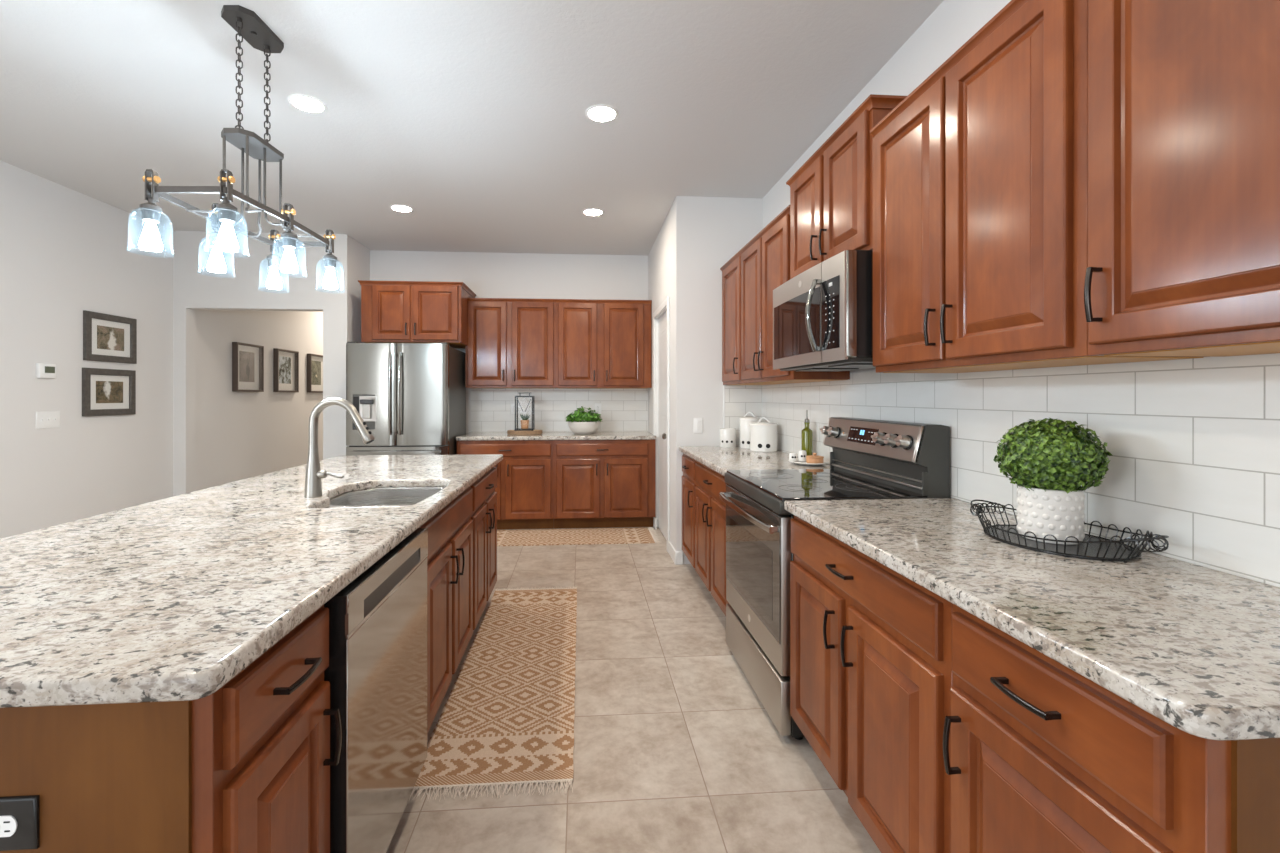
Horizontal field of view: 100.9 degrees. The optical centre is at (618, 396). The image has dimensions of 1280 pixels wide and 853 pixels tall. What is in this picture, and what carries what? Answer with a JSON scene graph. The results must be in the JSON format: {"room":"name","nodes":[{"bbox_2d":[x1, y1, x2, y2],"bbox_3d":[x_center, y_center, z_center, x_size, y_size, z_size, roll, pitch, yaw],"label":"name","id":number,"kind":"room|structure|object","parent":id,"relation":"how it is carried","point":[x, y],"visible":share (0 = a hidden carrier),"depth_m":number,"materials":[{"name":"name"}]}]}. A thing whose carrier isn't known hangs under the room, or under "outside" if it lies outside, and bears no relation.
{"room":"kitchen","nodes":[
{"label":"kitchen","id":0,"kind":"room"},
{"bbox_2d":[0,160,172,538],"bbox_3d":[-3.942,-0.126,0.795,0.150,2.846,8.550,0,0,-4],"label":"wall","id":1,"kind":"structure","parent":0,"point":[65,252],"depth_m":3.96,"materials":[{"name":"white paint"}]},
{"bbox_2d":[36,363,55,378],"bbox_3d":[-4.064,-0.181,3.749,0.028,0.104,0.120,0,0,-4],"label":"thermostat","id":2,"kind":"object","parent":1,"relation":"attached to","point":[43,370],"visible":1,"depth_m":3.73,"materials":[{"name":"white plastic"}]},
{"bbox_2d":[36,411,59,428],"bbox_3d":[-4.073,0.167,3.774,0.014,0.120,0.168,0,0,-4],"label":"light switch","id":3,"kind":"object","parent":1,"relation":"attached to","point":[47,419],"visible":1,"depth_m":3.77,"materials":[{"name":"white plastic"}]},
{"bbox_2d":[82,368,135,415],"bbox_3d":[-4.102,-0.034,4.260,0.024,0.372,0.462,0,0,-4],"label":"framed picture","id":4,"kind":"object","parent":1,"relation":"attached to","point":[105,392],"visible":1,"depth_m":4.24,"materials":[{"name":"grey wood"}]},
{"bbox_2d":[96,381,122,402],"bbox_3d":[-4.105,-0.034,4.260,0.002,0.176,0.246,0,0,-4],"label":"print","id":5,"kind":"object","parent":4,"relation":"attached to","point":[106,391],"depth_m":4.26},
{"bbox_2d":[83,310,136,363],"bbox_3d":[-4.103,-0.468,4.270,0.024,0.380,0.462,0,0,-4],"label":"framed picture","id":6,"kind":"object","parent":1,"relation":"attached to","point":[106,337],"visible":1,"depth_m":4.25,"materials":[{"name":"grey wood"}]},
{"bbox_2d":[97,325,123,350],"bbox_3d":[-4.106,-0.468,4.269,0.002,0.184,0.246,0,0,-4],"label":"print","id":7,"kind":"object","parent":6,"relation":"attached to","point":[109,337],"depth_m":4.26},
{"bbox_2d":[196,310,322,490],"bbox_3d":[-4.374,-0.126,7.381,0.230,2.846,4.650,0,0,-4],"label":"wall","id":8,"kind":"structure","parent":0,"point":[240,435],"depth_m":5.96,"materials":[{"name":"white paint"}]},
{"bbox_2d":[232,342,263,391],"bbox_3d":[-4.124,-0.318,5.883,0.052,0.530,0.480,0,0,-4],"label":"framed picture","id":9,"kind":"object","parent":8,"relation":"attached to","point":[247,359],"visible":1,"depth_m":5.89,"materials":[{"name":"brown wood"}]},
{"bbox_2d":[239,351,253,381],"bbox_3d":[-4.141,-0.330,5.882,0.002,0.336,0.266,0,0,-4],"label":"print","id":10,"kind":"object","parent":9,"relation":"attached to","point":[246,358],"depth_m":5.87},
{"bbox_2d":[273,348,298,391],"bbox_3d":[-4.178,-0.318,6.641,0.052,0.530,0.480,0,0,-4],"label":"framed picture","id":11,"kind":"object","parent":8,"relation":"attached to","point":[285,362],"visible":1,"depth_m":6.65,"materials":[{"name":"beige paper"}]},
{"bbox_2d":[279,356,290,383],"bbox_3d":[-4.196,-0.330,6.640,0.002,0.336,0.266,0,0,-4],"label":"print","id":12,"kind":"object","parent":11,"relation":"attached to","point":[284,361],"depth_m":6.64},
{"bbox_2d":[307,354,322,392],"bbox_3d":[-4.234,-0.318,7.421,0.052,0.530,0.480,0,0,-4],"label":"framed picture","id":13,"kind":"object","parent":8,"relation":"attached to","point":[314,361],"visible":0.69,"depth_m":7.37,"materials":[{"name":"brown wood"}]},
{"bbox_2d":[311,360,320,384],"bbox_3d":[-4.252,-0.330,7.420,0.002,0.336,0.266,0,0,-4],"label":"print","id":14,"kind":"object","parent":13,"relation":"attached to","point":[315,364],"depth_m":7.41},
{"bbox_2d":[173,231,352,496],"bbox_3d":[-3.385,-0.126,5.056,1.570,2.846,0.130,0,0,-4],"label":"wall","id":15,"kind":"structure","parent":0,"point":[242,287],"depth_m":4.99,"materials":[{"name":"white paint"}]},
{"bbox_2d":[353,239,369,342],"bbox_3d":[-2.687,-0.126,5.382,0.130,2.846,0.421,0,0,-4],"label":"wall","id":16,"kind":"structure","parent":0,"point":[361,254],"depth_m":5.31,"materials":[{"name":"white paint"}]},
{"bbox_2d":[0,0,943,255],"bbox_3d":[-1.415,-1.609,3.307,5.850,0.120,13.800,0,0,-4],"label":"ceiling","id":17,"kind":"structure","parent":0,"point":[469,116],"depth_m":2.81,"materials":[{"name":"paint"}]},
{"bbox_2d":[139,5,337,288],"bbox_3d":[-1.535,-1.030,2.223,0.433,1.037,0.804,0,0,0],"label":"chandelier","id":18,"kind":"object","parent":17,"relation":"hanging from","point":[248,25],"visible":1,"depth_m":2.19,"materials":[{"name":"grey metal"}]},
{"bbox_2d":[287,94,326,112],"bbox_3d":[-1.647,-1.546,2.795,0.184,0.006,0.184,0,0,-4],"label":"recessed light","id":19,"kind":"object","parent":17,"relation":"in","point":[307,103],"visible":1,"depth_m":2.79,"materials":[{"name":"white plastic"}]},
{"bbox_2d":[390,204,413,211],"bbox_3d":[-1.787,-1.546,4.348,0.184,0.006,0.184,0,0,-4],"label":"recessed light","id":20,"kind":"object","parent":17,"relation":"in","point":[397,207],"visible":1,"depth_m":4.34,"materials":[{"name":"white plastic"}]},
{"bbox_2d":[582,208,603,215],"bbox_3d":[-0.218,-1.546,4.436,0.184,0.006,0.184,0,0,-4],"label":"recessed light","id":21,"kind":"object","parent":17,"relation":"in","point":[590,211],"visible":1,"depth_m":4.43,"materials":[{"name":"white plastic"}]},
{"bbox_2d":[585,104,618,121],"bbox_3d":[-0.093,-1.546,2.891,0.184,0.006,0.184,0,0,-4],"label":"recessed light","id":22,"kind":"object","parent":17,"relation":"in","point":[599,112],"visible":1,"depth_m":2.88,"materials":[{"name":"white plastic"}]},
{"bbox_2d":[370,250,647,432],"bbox_3d":[-0.889,-0.126,5.797,3.775,2.846,0.150,0,0,-4],"label":"wall","id":23,"kind":"structure","parent":0,"point":[488,275],"depth_m":5.71,"materials":[{"name":"white paint"}]},
{"bbox_2d":[358,280,475,348],"bbox_3d":[-1.992,-0.802,5.303,0.972,0.578,0.670,0,0,-4],"label":"upper cabinet","id":24,"kind":"object","parent":23,"relation":"attached to","point":[425,312],"visible":0.96,"depth_m":5.01,"materials":[{"name":"brown wood"}]},
{"bbox_2d":[465,298,555,387],"bbox_3d":[-1.120,-0.541,5.513,0.934,0.908,0.375,0,0,-4],"label":"upper cabinet","id":25,"kind":"object","parent":23,"relation":"attached to","point":[511,342],"visible":0.95,"depth_m":5.37,"materials":[{"name":"brown wood"}]},
{"bbox_2d":[511,403,516,413],"bbox_3d":[-1.131,0.132,5.690,0.072,0.116,0.008,0,0,-4],"label":"wall outlet","id":26,"kind":"object","parent":23,"relation":"attached to","point":[512,404],"visible":0.86,"depth_m":5.69,"materials":[{"name":"white plastic"}]},
{"bbox_2d":[471,388,647,431],"bbox_3d":[-0.634,0.135,5.735,1.915,0.515,0.010,0,0,-4],"label":"backsplash","id":27,"kind":"structure","parent":23,"relation":"attached to","point":[622,409],"depth_m":5.73,"materials":[{"name":"white tile"}]},
{"bbox_2d":[595,403,600,413],"bbox_3d":[-0.227,0.132,5.755,0.072,0.116,0.008,0,0,-4],"label":"wall outlet","id":28,"kind":"object","parent":23,"relation":"attached to","point":[597,405],"visible":0.98,"depth_m":5.75,"materials":[{"name":"white plastic"}]},
{"bbox_2d":[556,299,651,388],"bbox_3d":[-0.163,-0.541,5.582,0.985,0.908,0.375,0,0,-4],"label":"upper cabinet","id":29,"kind":"object","parent":23,"relation":"attached to","point":[600,343],"visible":1,"depth_m":5.43,"materials":[{"name":"brown wood"}]},
{"bbox_2d":[520,420,528,428],"bbox_3d":[-0.956,0.284,5.365,0.088,0.087,0.088,0,0,-4],"label":"pot","id":30,"kind":"object","parent":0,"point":[524,423],"depth_m":5.33,"materials":[{"name":"orange ceramic"}]},
{"bbox_2d":[568,421,599,433],"bbox_3d":[-0.362,0.320,5.448,0.330,0.127,0.330,0,0,-4],"label":"bowl","id":31,"kind":"object","parent":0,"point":[577,427],"depth_m":5.32,"materials":[{"name":"white ceramic"}]},
{"bbox_2d":[386,527,880,852],"bbox_3d":[-1.415,1.357,3.307,5.850,0.120,13.800,0,0,-4],"label":"floor","id":32,"kind":"structure","parent":0,"point":[676,750],"depth_m":1.90,"materials":[{"name":"tile"}]},
{"bbox_2d":[0,605,341,852],"bbox_3d":[-1.102,0.859,0.925,1.073,0.876,0.351,0,0,-4],"label":"base cabinet","id":33,"kind":"object","parent":32,"relation":"on","point":[243,766],"visible":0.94,"depth_m":0.79,"materials":[{"name":"brown wood"}]},
{"bbox_2d":[0,795,39,850],"bbox_3d":[-0.902,0.617,0.759,0.120,0.076,0.008,0,0,-4],"label":"wall outlet","id":34,"kind":"object","parent":33,"relation":"attached to","point":[19,815],"visible":1,"depth_m":0.76,"materials":[{"name":"black plastic"}]},
{"bbox_2d":[0,815,16,836],"bbox_3d":[-0.882,0.617,0.758,0.033,0.030,0.002,0,0,-4],"label":"receptacle","id":35,"kind":"object","parent":34,"relation":"attached to","point":[8,823],"depth_m":0.76,"materials":[{"name":"white plastic"}]},
{"bbox_2d":[324,527,427,852],"bbox_3d":[-0.920,0.861,1.419,0.627,0.872,0.601,0,0,-4],"label":"dishwasher","id":36,"kind":"object","parent":32,"relation":"on","point":[376,673],"visible":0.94,"depth_m":1.32,"materials":[{"name":"silver metal"}]},
{"bbox_2d":[346,342,465,454],"bbox_3d":[-2.018,0.405,5.089,0.892,1.785,0.870,0,0,-4],"label":"refrigerator","id":37,"kind":"object","parent":32,"relation":"on","point":[411,397],"visible":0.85,"depth_m":4.72,"materials":[{"name":"grey metal"}]},
{"bbox_2d":[419,487,472,732],"bbox_3d":[-0.981,0.859,2.163,0.653,0.876,0.883,0,0,-4],"label":"base cabinet","id":38,"kind":"object","parent":32,"relation":"on","point":[450,530],"visible":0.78,"depth_m":2.12,"materials":[{"name":"brown wood"}]},
{"bbox_2d":[470,466,496,629],"bbox_3d":[-1.039,0.859,2.984,0.653,0.876,0.762,0,0,-4],"label":"base cabinet","id":39,"kind":"object","parent":32,"relation":"on","point":[484,514],"visible":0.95,"depth_m":2.92,"materials":[{"name":"brown wood"}]},
{"bbox_2d":[0,454,502,707],"bbox_3d":[-1.191,0.402,2.079,1.052,0.038,2.787,0,0,-4],"label":"countertop","id":40,"kind":"structure","parent":39,"relation":"on","point":[171,598],"depth_m":1.14,"materials":[{"name":"stone"}]},
{"bbox_2d":[304,397,374,497],"bbox_3d":[-1.066,0.193,2.018,0.268,0.380,0.061,0,0,2],"label":"kitchen faucet","id":41,"kind":"object","parent":40,"relation":"on","point":[313,481],"visible":1,"depth_m":2.01,"materials":[{"name":"silver metal"}]},
{"bbox_2d":[327,487,444,507],"bbox_3d":[-0.978,0.520,2.136,0.503,0.198,0.689,0,0,-4],"label":"sink","id":42,"kind":"object","parent":40,"relation":"in","point":[387,496],"visible":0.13,"depth_m":2.42,"materials":[{"name":"metal"}]},
{"bbox_2d":[408,586,576,802],"bbox_3d":[-0.493,1.290,2.644,0.562,0.012,1.902,0,0,-4],"label":"runner rug","id":43,"kind":"object","parent":32,"relation":"on","point":[507,717],"visible":0.97,"depth_m":2.20,"materials":[{"name":"beige fabric"}]},
{"bbox_2d":[457,440,553,529],"bbox_3d":[-1.112,0.859,5.358,0.918,0.876,0.673,0,0,-4],"label":"base cabinet","id":44,"kind":"object","parent":32,"relation":"on","point":[524,489],"visible":0.68,"depth_m":5.07,"materials":[{"name":"brown wood"}]},
{"bbox_2d":[497,527,660,545],"bbox_3d":[-0.495,1.290,4.875,1.725,0.012,0.552,0,0,-4],"label":"runner rug","id":45,"kind":"object","parent":32,"relation":"on","point":[535,537],"visible":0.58,"depth_m":4.86,"materials":[{"name":"beige fabric"}]},
{"bbox_2d":[553,440,655,528],"bbox_3d":[-0.157,0.859,5.426,0.996,0.876,0.673,0,0,-4],"label":"base cabinet","id":46,"kind":"object","parent":32,"relation":"on","point":[597,483],"visible":0.99,"depth_m":5.13,"materials":[{"name":"brown wood"}]},
{"bbox_2d":[456,431,655,440],"bbox_3d":[-0.615,0.402,5.406,1.921,0.038,0.646,0,0,-4],"label":"countertop","id":47,"kind":"structure","parent":46,"relation":"on","point":[625,435],"depth_m":5.14,"materials":[{"name":"stone"}]},
{"bbox_2d":[507,430,542,434],"bbox_3d":[-0.956,0.363,5.360,0.357,0.040,0.226,0,0,-4],"label":"board","id":48,"kind":"object","parent":47,"relation":"on","point":[512,432],"visible":0.94,"depth_m":5.28,"materials":[{"name":"brown wood"}]},
{"bbox_2d":[514,393,534,430],"bbox_3d":[-0.956,0.152,5.365,0.188,0.381,0.188,0,0,-4],"label":"lantern","id":49,"kind":"object","parent":48,"relation":"on","point":[533,397],"visible":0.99,"depth_m":5.29,"materials":[{"name":"black metal"}]},
{"bbox_2d":[520,413,529,428],"bbox_3d":[-0.953,0.247,5.365,0.108,0.161,0.096,0,0,44],"label":"potted succulent","id":50,"kind":"object","parent":49,"relation":"in","point":[524,422],"visible":1,"depth_m":5.34,"materials":[{"name":"orange ceramic"}]},
{"bbox_2d":[566,406,602,433],"bbox_3d":[-0.359,0.240,5.452,0.395,0.285,0.359,0,0,-4],"label":"potted plant","id":51,"kind":"object","parent":47,"relation":"on","point":[590,425],"visible":1,"depth_m":5.34,"materials":[{"name":"green plant"}]},
{"bbox_2d":[682,454,696,567],"bbox_3d":[0.790,0.859,3.849,0.663,0.876,0.506,0,0,-4],"label":"base cabinet","id":52,"kind":"object","parent":32,"relation":"on","point":[689,483],"visible":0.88,"depth_m":3.77,"materials":[{"name":"brown wood"}]},
{"bbox_2d":[695,461,728,615],"bbox_3d":[0.839,0.859,3.168,0.663,0.876,0.861,0,0,-4],"label":"base cabinet","id":53,"kind":"object","parent":32,"relation":"on","point":[710,509],"visible":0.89,"depth_m":3.11,"materials":[{"name":"brown wood"}]},
{"bbox_2d":[678,446,829,475],"bbox_3d":[0.833,0.402,3.417,0.657,0.038,1.360,0,0,-4],"label":"countertop","id":54,"kind":"structure","parent":53,"relation":"on","point":[719,459],"depth_m":3.26,"materials":[{"name":"stone"}]},
{"bbox_2d":[720,428,735,446],"bbox_3d":[0.832,0.314,4.031,0.124,0.138,0.125,0,0,18],"label":"canister","id":55,"kind":"object","parent":54,"relation":"on","point":[727,435],"visible":1,"depth_m":3.98,"materials":[{"name":"white ceramic"}]},
{"bbox_2d":[739,412,759,447],"bbox_3d":[0.982,0.249,3.960,0.152,0.268,0.152,0,0,21],"label":"canister","id":56,"kind":"object","parent":54,"relation":"on","point":[745,421],"visible":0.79,"depth_m":3.90,"materials":[{"name":"white ceramic"}]},
{"bbox_2d":[750,417,777,451],"bbox_3d":[1.021,0.264,3.723,0.192,0.238,0.192,0,0,14],"label":"canister","id":57,"kind":"object","parent":54,"relation":"on","point":[763,435],"visible":1,"depth_m":3.64,"materials":[{"name":"white ceramic"}]},
{"bbox_2d":[801,410,812,455],"bbox_3d":[1.128,0.232,3.169,0.064,0.303,0.064,0,0,-4],"label":"oil bottle","id":58,"kind":"object","parent":54,"relation":"on","point":[806,433],"visible":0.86,"depth_m":3.15,"materials":[{"name":"green glass"}]},
{"bbox_2d":[788,458,828,465],"bbox_3d":[1.072,0.374,2.989,0.212,0.019,0.244,0,0,-4],"label":"plate","id":59,"kind":"object","parent":54,"relation":"on","point":[797,461],"visible":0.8,"depth_m":2.92,"materials":[{"name":"white ceramic"}]},
{"bbox_2d":[789,452,796,460],"bbox_3d":[1.011,0.349,3.064,0.046,0.048,0.047,0,0,16],"label":"shaker","id":60,"kind":"object","parent":59,"relation":"on","point":[792,456],"visible":0.94,"depth_m":3.05,"materials":[{"name":"white ceramic"}]},
{"bbox_2d":[798,450,806,460],"bbox_3d":[1.060,0.342,3.051,0.046,0.063,0.047,0,0,16],"label":"shaker","id":61,"kind":"object","parent":59,"relation":"on","point":[802,454],"visible":0.94,"depth_m":3.03,"materials":[{"name":"white ceramic"}]},
{"bbox_2d":[806,453,823,462],"bbox_3d":[1.097,0.345,2.956,0.094,0.058,0.094,0,0,-4],"label":"salt cellar","id":62,"kind":"object","parent":59,"relation":"on","point":[814,458],"visible":0.94,"depth_m":2.92,"materials":[{"name":"beige wood"}]},
{"bbox_2d":[719,417,949,739],"bbox_3d":[0.870,0.702,2.354,0.719,1.190,0.756,0,0,-4],"label":"electric range","id":63,"kind":"object","parent":32,"relation":"on","point":[870,458],"visible":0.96,"depth_m":2.17,"materials":[{"name":"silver metal"}]},
{"bbox_2d":[727,469,926,501],"bbox_3d":[0.875,0.387,2.354,0.592,0.020,0.754,0,0,-4],"label":"cooktop","id":64,"kind":"object","parent":63,"relation":"in","point":[771,485],"depth_m":2.23,"materials":[{"name":"black glass"}]},
{"bbox_2d":[790,515,951,852],"bbox_3d":[0.955,0.859,1.558,0.663,0.876,0.838,0,0,-4],"label":"base cabinet","id":65,"kind":"object","parent":32,"relation":"on","point":[871,646],"visible":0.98,"depth_m":1.38,"materials":[{"name":"brown wood"}]},
{"bbox_2d":[784,498,1279,740],"bbox_3d":[0.984,0.402,1.318,0.657,0.038,1.318,0,0,-4],"label":"countertop","id":66,"kind":"structure","parent":65,"relation":"on","point":[1196,648],"depth_m":0.96,"materials":[{"name":"stone"}]},
{"bbox_2d":[970,499,1168,560],"bbox_3d":[1.146,0.347,1.385,0.297,0.071,0.446,0,0,-18],"label":"wire tray","id":67,"kind":"object","parent":66,"relation":"on","point":[1092,547],"visible":0.85,"depth_m":1.31,"materials":[{"name":"black metal"}]},
{"bbox_2d":[993,418,1112,544],"bbox_3d":[1.145,0.215,1.403,0.240,0.321,0.242,0,0,-4],"label":"topiary plant","id":68,"kind":"object","parent":67,"relation":"on","point":[1049,462],"visible":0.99,"depth_m":1.34,"materials":[{"name":"green plant"}]},
{"bbox_2d":[943,603,1279,852],"bbox_3d":[1.001,0.859,0.909,0.663,0.876,0.463,0,0,-4],"label":"base cabinet","id":69,"kind":"object","parent":32,"relation":"on","point":[1046,758],"visible":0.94,"depth_m":0.82,"materials":[{"name":"brown wood"}]},
{"bbox_2d":[648,196,691,563],"bbox_3d":[0.445,-0.126,4.950,0.125,2.846,1.731,0,0,-4],"label":"wall","id":70,"kind":"structure","parent":0,"point":[670,255],"depth_m":4.09,"materials":[{"name":"white paint"}]},
{"bbox_2d":[653,296,669,551],"bbox_3d":[0.444,0.232,4.844,0.143,2.130,0.904,0,0,-4],"label":"trim","id":71,"kind":"structure","parent":70,"relation":"attached to","point":[664,307],"depth_m":4.44,"materials":[{"name":"white paint"}]},
{"bbox_2d":[658,312,665,538],"bbox_3d":[0.402,0.264,4.841,0.101,2.050,0.756,0,0,-4],"label":"door","id":72,"kind":"structure","parent":70,"relation":"in","point":[662,320],"depth_m":4.96,"materials":[{"name":"white paint"}]},
{"bbox_2d":[654,517,676,564],"bbox_3d":[0.395,1.247,4.681,0.020,0.106,1.229,0,0,-4],"label":"baseboard","id":73,"kind":"structure","parent":70,"relation":"attached to","point":[672,552],"depth_m":4.22,"materials":[{"name":"white paint"}]},
{"bbox_2d":[677,551,682,564],"bbox_3d":[0.470,1.247,4.077,0.051,0.100,0.014,0,0,-4],"label":"baseboard","id":74,"kind":"structure","parent":70,"relation":"attached to","point":[679,553],"depth_m":4.07,"materials":[{"name":"white paint"}]},
{"bbox_2d":[692,196,761,445],"bbox_3d":[0.842,-0.126,4.171,0.555,2.846,0.120,0,0,-4],"label":"wall","id":75,"kind":"structure","parent":0,"point":[721,226],"depth_m":4.10,"materials":[{"name":"white paint"}]},
{"bbox_2d":[694,418,702,432],"bbox_3d":[0.614,0.225,4.090,0.072,0.118,0.008,0,0,-4],"label":"light switch","id":76,"kind":"object","parent":75,"relation":"attached to","point":[698,422],"visible":1,"depth_m":4.09,"materials":[{"name":"white plastic"}]},
{"bbox_2d":[723,385,724,427],"bbox_3d":[0.818,0.135,4.103,0.012,0.515,0.012,0,0,-4],"label":"trim","id":77,"kind":"structure","parent":75,"relation":"attached to","point":[723,385],"depth_m":4.10,"materials":[{"name":"white paint"}]},
{"bbox_2d":[725,385,761,445],"bbox_3d":[0.968,0.135,4.115,0.290,0.515,0.009,0,0,-4],"label":"backsplash","id":78,"kind":"structure","parent":75,"relation":"attached to","point":[740,400],"depth_m":4.11,"materials":[{"name":"white tile"}]},
{"bbox_2d":[762,0,1010,372],"bbox_3d":[1.379,-0.126,1.603,0.150,2.846,9.400,0,0,-4],"label":"wall","id":79,"kind":"structure","parent":0,"point":[952,23],"depth_m":2.23,"materials":[{"name":"white paint"}]},
{"bbox_2d":[720,251,772,384],"bbox_3d":[0.952,-0.541,3.861,0.356,0.908,0.506,0,0,-4],"label":"upper cabinet","id":80,"kind":"object","parent":79,"relation":"attached to","point":[731,270],"visible":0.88,"depth_m":3.81,"materials":[{"name":"brown wood"}]},
{"bbox_2d":[740,205,849,383],"bbox_3d":[1.000,-0.541,3.179,0.356,0.908,0.861,0,0,-4],"label":"upper cabinet","id":81,"kind":"object","parent":79,"relation":"attached to","point":[765,259],"visible":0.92,"depth_m":3.12,"materials":[{"name":"brown wood"}]},
{"bbox_2d":[786,94,906,278],"bbox_3d":[1.054,-0.835,2.367,0.366,0.565,0.806,0,0,-4],"label":"upper cabinet","id":82,"kind":"object","parent":79,"relation":"attached to","point":[831,193],"visible":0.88,"depth_m":2.21,"materials":[{"name":"brown wood"}]},
{"bbox_2d":[773,250,875,370],"bbox_3d":[0.993,-0.338,2.363,0.482,0.426,0.752,0,0,-4],"label":"microwave","id":83,"kind":"object","parent":82,"relation":"attached to","point":[823,315],"visible":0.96,"depth_m":2.12,"materials":[{"name":"silver metal"}]},
{"bbox_2d":[762,353,1279,587],"bbox_3d":[1.241,0.135,2.407,0.010,0.515,3.455,0,0,-4],"label":"backsplash","id":84,"kind":"structure","parent":79,"relation":"attached to","point":[1194,444],"depth_m":1.33,"materials":[{"name":"white tile"}]},
{"bbox_2d":[870,0,1203,372],"bbox_3d":[1.115,-0.541,1.574,0.356,0.908,0.830,0,0,-4],"label":"upper cabinet","id":85,"kind":"object","parent":79,"relation":"attached to","point":[980,172],"visible":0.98,"depth_m":1.40,"materials":[{"name":"brown wood"}]},
{"bbox_2d":[1084,0,1279,356],"bbox_3d":[1.162,-0.541,0.917,0.356,0.908,0.487,0,0,-4],"label":"upper cabinet","id":86,"kind":"object","parent":79,"relation":"attached to","point":[1184,95],"visible":1,"depth_m":0.96,"materials":[{"name":"brown wood"}]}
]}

